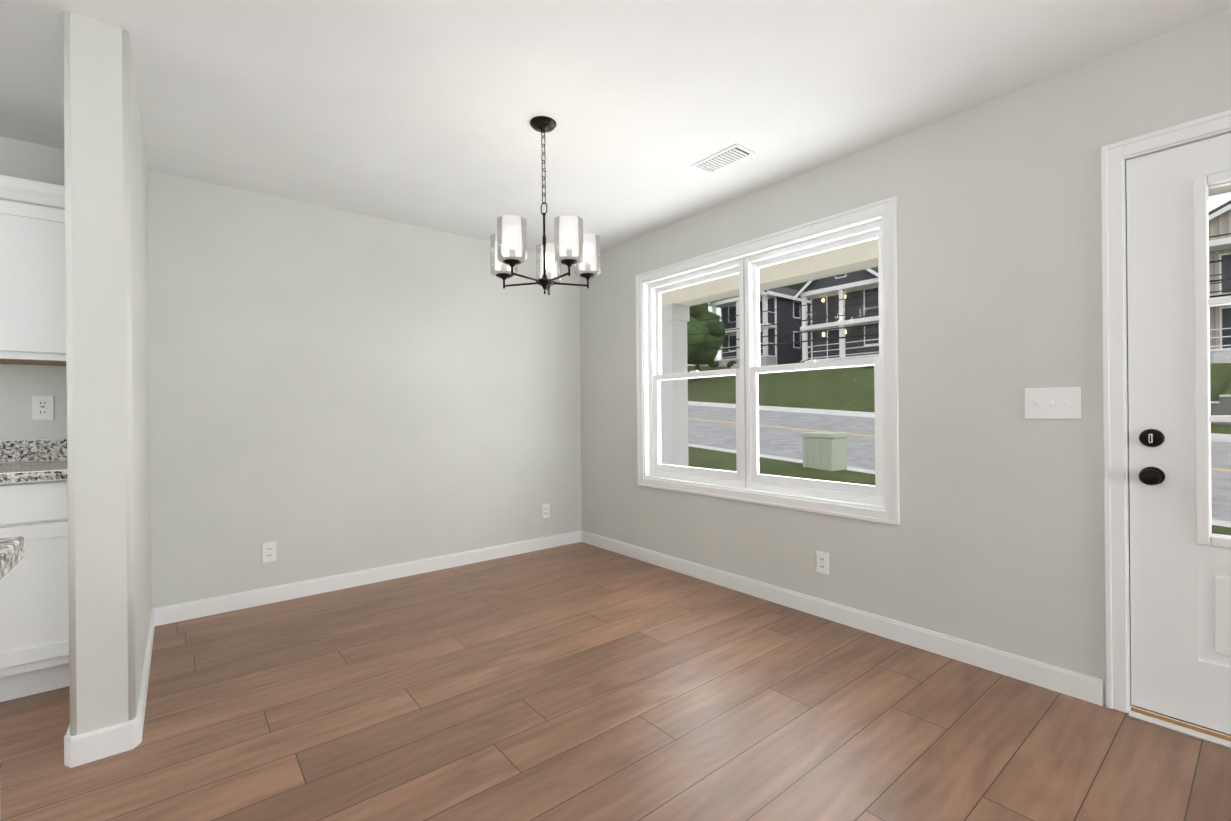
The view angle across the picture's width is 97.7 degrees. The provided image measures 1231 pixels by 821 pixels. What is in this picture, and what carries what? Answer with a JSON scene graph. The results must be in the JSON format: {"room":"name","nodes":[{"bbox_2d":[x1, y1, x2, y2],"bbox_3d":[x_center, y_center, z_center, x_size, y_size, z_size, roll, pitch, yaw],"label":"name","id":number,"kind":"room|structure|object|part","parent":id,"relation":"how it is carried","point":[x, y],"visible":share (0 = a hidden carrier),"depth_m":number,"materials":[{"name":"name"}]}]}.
{"room":"dining room","nodes":[
{"label":"dining room","id":0,"kind":"room"},
{"bbox_2d":[63,11,150,735],"bbox_3d":[-2.149,-0.069,2.325,0.160,2.440,1.395,-1,0,-39],"label":"wall","id":1,"kind":"structure","parent":0,"point":[107,373],"depth_m":1.79,"materials":[{"name":"beige paint"}]},
{"bbox_2d":[64,724,91,767],"bbox_3d":[-1.956,1.101,1.969,0.020,0.095,0.639,-1,0,-39],"label":"baseboard","id":2,"kind":"structure","parent":1,"relation":"attached to","point":[74,746],"depth_m":1.74,"materials":[{"name":"white wood"}]},
{"bbox_2d":[124,607,159,751],"bbox_3d":[-2.046,1.102,2.346,0.020,0.095,1.339,-1,0,-39],"label":"baseboard","id":3,"kind":"structure","parent":1,"relation":"attached to","point":[133,729],"depth_m":2.00,"materials":[{"name":"white wood"}]},
{"bbox_2d":[0,136,581,608],"bbox_3d":[-3.080,-0.060,2.449,7.100,2.440,0.170,-1,0,-39],"label":"wall","id":4,"kind":"structure","parent":0,"point":[334,392],"depth_m":3.42,"materials":[{"name":"beige paint"}]},
{"bbox_2d":[0,183,65,365],"bbox_3d":[-2.868,-0.581,2.302,0.971,0.721,0.326,-1,0,-39],"label":"upper cabinet","id":5,"kind":"object","parent":4,"relation":"attached to","point":[32,282],"depth_m":2.36,"materials":[{"name":"white wood"}]},
{"bbox_2d":[32,396,53,419],"bbox_3d":[-2.760,-0.013,2.593,0.072,0.117,0.008,-1,0,-39],"label":"outlet","id":6,"kind":"object","parent":4,"relation":"attached to","point":[42,407],"visible":1,"depth_m":2.59,"materials":[{"name":"white plastic"}]},
{"bbox_2d":[262,541,275,562],"bbox_3d":[-2.067,0.845,3.213,0.072,0.117,0.009,-1,0,-39],"label":"electrical outlet","id":7,"kind":"object","parent":4,"relation":"attached to","point":[268,551],"visible":1,"depth_m":3.21,"materials":[{"name":"white plastic"}]},
{"bbox_2d":[160,531,579,624],"bbox_3d":[-1.390,1.096,3.756,2.805,0.095,0.016,-1,0,-39],"label":"baseboard","id":8,"kind":"structure","parent":4,"relation":"attached to","point":[173,613],"depth_m":3.47,"materials":[{"name":"white wood"}]},
{"bbox_2d":[542,504,549,518],"bbox_3d":[-0.572,0.828,4.427,0.072,0.117,0.009,-1,0,-39],"label":"electrical outlet","id":9,"kind":"object","parent":4,"relation":"attached to","point":[545,510],"visible":1,"depth_m":4.42,"materials":[{"name":"white plastic"}]},
{"bbox_2d":[0,542,1230,820],"bbox_3d":[0.156,1.178,-1.561,7.250,0.100,10.420,-1,0,-39],"label":"floor","id":10,"kind":"structure","parent":0,"point":[578,682],"depth_m":1.94,"materials":[{"name":"brown wood"}]},
{"bbox_2d":[0,536,23,579],"bbox_3d":[-1.639,0.689,-0.087,2.229,0.914,0.925,-1,0,-39],"label":"kitchen island","id":11,"kind":"object","parent":10,"relation":"on","point":[11,552],"visible":1,"depth_m":0.91,"materials":[{"name":"stone"}]},
{"bbox_2d":[0,466,69,701],"bbox_3d":[-2.753,0.720,2.176,0.971,0.872,0.652,-1,0,-39],"label":"base cabinet","id":12,"kind":"object","parent":10,"relation":"on","point":[34,620],"depth_m":2.14,"materials":[{"name":"white painted wood"}]},
{"bbox_2d":[1128,704,1230,747],"bbox_3d":[2.241,1.107,1.669,0.220,0.043,0.921,-1,0,-39],"label":"threshold","id":13,"kind":"object","parent":10,"relation":"on","point":[1189,728],"visible":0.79,"depth_m":1.87,"materials":[{"name":"white wood"}]},
{"bbox_2d":[0,0,1230,257],"bbox_3d":[0.154,-1.372,-1.510,7.350,0.120,10.470,-1,0,-39],"label":"ceiling","id":14,"kind":"structure","parent":0,"point":[418,112],"depth_m":2.17,"materials":[{"name":"white paint"}]},
{"bbox_2d":[490,116,600,294],"bbox_3d":[-0.315,-0.918,2.432,0.512,0.778,0.496,-1,0,-39],"label":"chandelier","id":15,"kind":"object","parent":14,"relation":"hanging from","point":[505,255],"visible":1,"depth_m":2.42,"materials":[{"name":"black metal"}]},
{"bbox_3d":[-0.313,-0.720,2.432,0.512,0.174,0.496,-1,0,-39],"label":"lamp shade","id":16,"kind":"part","parent":15,"relation":"part of","materials":[{"name":"clear glass"}]},
{"bbox_2d":[691,144,755,173],"bbox_3d":[0.561,-1.311,2.816,0.155,0.010,0.305,-1,0,-39],"label":"ceiling vent","id":17,"kind":"object","parent":14,"relation":"in","point":[730,155],"visible":1,"depth_m":2.80,"materials":[{"name":"white metal"}]},
{"bbox_2d":[579,7,1230,705],"bbox_3d":[2.939,-0.119,0.786,0.150,2.440,10.340,-1,0,-39],"label":"wall","id":18,"kind":"structure","parent":0,"point":[995,539],"depth_m":2.36,"materials":[{"name":"beige paint"}]},
{"bbox_2d":[635,196,899,524],"bbox_3d":[0.815,-0.235,3.375,0.152,1.587,1.900,-1,0,-39],"label":"window unit","id":19,"kind":"structure","parent":18,"relation":"in","point":[746,474],"depth_m":3.25,"materials":[{"name":"white plastic"}]},
{"bbox_2d":[816,551,828,574],"bbox_3d":[1.120,0.824,2.912,0.009,0.117,0.072,-1,0,-39],"label":"outlet","id":20,"kind":"object","parent":18,"relation":"attached to","point":[822,562],"visible":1,"depth_m":2.91,"materials":[{"name":"white plastic"}]},
{"bbox_2d":[580,530,1103,705],"bbox_3d":[0.770,1.075,3.341,0.014,0.095,3.385,-1,0,-39],"label":"baseboard","id":21,"kind":"structure","parent":18,"relation":"attached to","point":[1064,681],"depth_m":2.62,"materials":[{"name":"white"}]},
{"bbox_2d":[1025,387,1080,418],"bbox_3d":[1.735,-0.028,2.139,0.016,0.124,0.178,-1,0,-39],"label":"switch plate","id":22,"kind":"object","parent":18,"relation":"attached to","point":[1053,403],"visible":1,"depth_m":2.14,"materials":[{"name":"white plastic"}]},
{"bbox_2d":[1101,109,1230,712],"bbox_3d":[2.220,0.059,1.660,0.167,2.099,1.047,-1,0,-39],"label":"door frame","id":23,"kind":"structure","parent":18,"relation":"attached to","point":[1115,156],"depth_m":1.99,"materials":[{"name":"white wood"}]},
{"bbox_2d":[1126,133,1230,734],"bbox_3d":[2.196,0.078,1.641,0.176,2.006,0.916,-1,0,-39],"label":"door","id":24,"kind":"structure","parent":18,"relation":"in","point":[1180,573],"depth_m":1.89,"materials":[{"name":"white wood"}]},
{"label":"outside","id":25,"kind":"structure","parent":0,"visible":0},
{"bbox_2d":[688,363,1230,534],"bbox_3d":[28.640,-3.856,61.657,117.750,18.190,180.000,-1,0,-39],"label":"terrain","id":26,"kind":"structure","parent":25,"point":[790,458],"depth_m":18.57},
{"bbox_2d":[687,303,724,381],"bbox_3d":[-1.337,-9.076,62.988,28.993,15.032,55.356,-1,0,-39],"label":"grove","id":27,"kind":"object","parent":26,"relation":"on","point":[710,356],"depth_m":34.06,"materials":[{"name":"green plant"}]},
{"bbox_2d":[708,287,810,367],"bbox_3d":[14.721,-7.115,48.300,14.750,8.120,6.330,-1,0,-39],"label":"house","id":28,"kind":"structure","parent":26,"relation":"on","point":[767,303],"depth_m":44.44,"materials":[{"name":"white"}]},
{"bbox_2d":[784,282,804,289],"bbox_3d":[41.610,-11.020,50.872,24.944,16.124,53.256,-1,0,-39],"label":"grove","id":29,"kind":"object","parent":26,"relation":"on","point":[796,286],"depth_m":60.47,"materials":[{"name":"green plant"}]},
{"bbox_2d":[801,432,848,470],"bbox_3d":[3.466,0.674,8.911,0.520,0.620,0.560,-1,0,-39],"label":"utility box","id":30,"kind":"object","parent":26,"relation":"on","point":[824,442],"depth_m":8.73,"materials":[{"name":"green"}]},
{"bbox_2d":[794,267,878,367],"bbox_3d":[19.938,-6.685,40.295,14.750,8.681,6.730,-1,0,-39],"label":"house","id":31,"kind":"structure","parent":26,"relation":"on","point":[844,281],"depth_m":37.14,"materials":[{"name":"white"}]},
{"bbox_2d":[687,233,1230,351],"bbox_3d":[-3.866,-5.619,37.853,0.260,15.220,90.200,-1,0,-39],"label":"power lines","id":32,"kind":"object","parent":26,"relation":"on","point":[1220,295],"depth_m":22.60,"materials":[{"name":"black"}]},
{"bbox_2d":[1209,200,1230,362],"bbox_3d":[35.224,-6.272,28.615,13.750,9.405,9.530,-1,0,-39],"label":"house","id":33,"kind":"structure","parent":26,"relation":"on","point":[1221,332],"depth_m":27.17,"materials":[{"name":"white wood"}]},
{"bbox_2d":[1210,382,1230,424],"bbox_3d":[25.755,-0.251,13.942,14.440,3.642,17.600,-1,0,-39],"label":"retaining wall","id":34,"kind":"structure","parent":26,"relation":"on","point":[1224,403],"depth_m":14.36,"materials":[{"name":"grey concrete"}]},
{"bbox_3d":[1.951,1.333,3.489,1.698,0.355,9.400,-1,0,-39],"label":"porch","id":35,"kind":"object","parent":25,"visible":0},
{"bbox_2d":[661,303,689,466],"bbox_3d":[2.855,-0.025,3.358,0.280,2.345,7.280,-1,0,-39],"label":"porch column","id":36,"kind":"structure","parent":35,"relation":"on","point":[670,399],"depth_m":5.97,"materials":[{"name":"white"}]},
{"bbox_2d":[661,184,1230,305],"bbox_3d":[1.920,-1.399,3.550,1.768,0.420,9.500,-1,0,-39],"label":"roof beam","id":37,"kind":"structure","parent":36,"relation":"on","point":[846,260],"depth_m":4.80,"materials":[{"name":"beige"}]}
]}

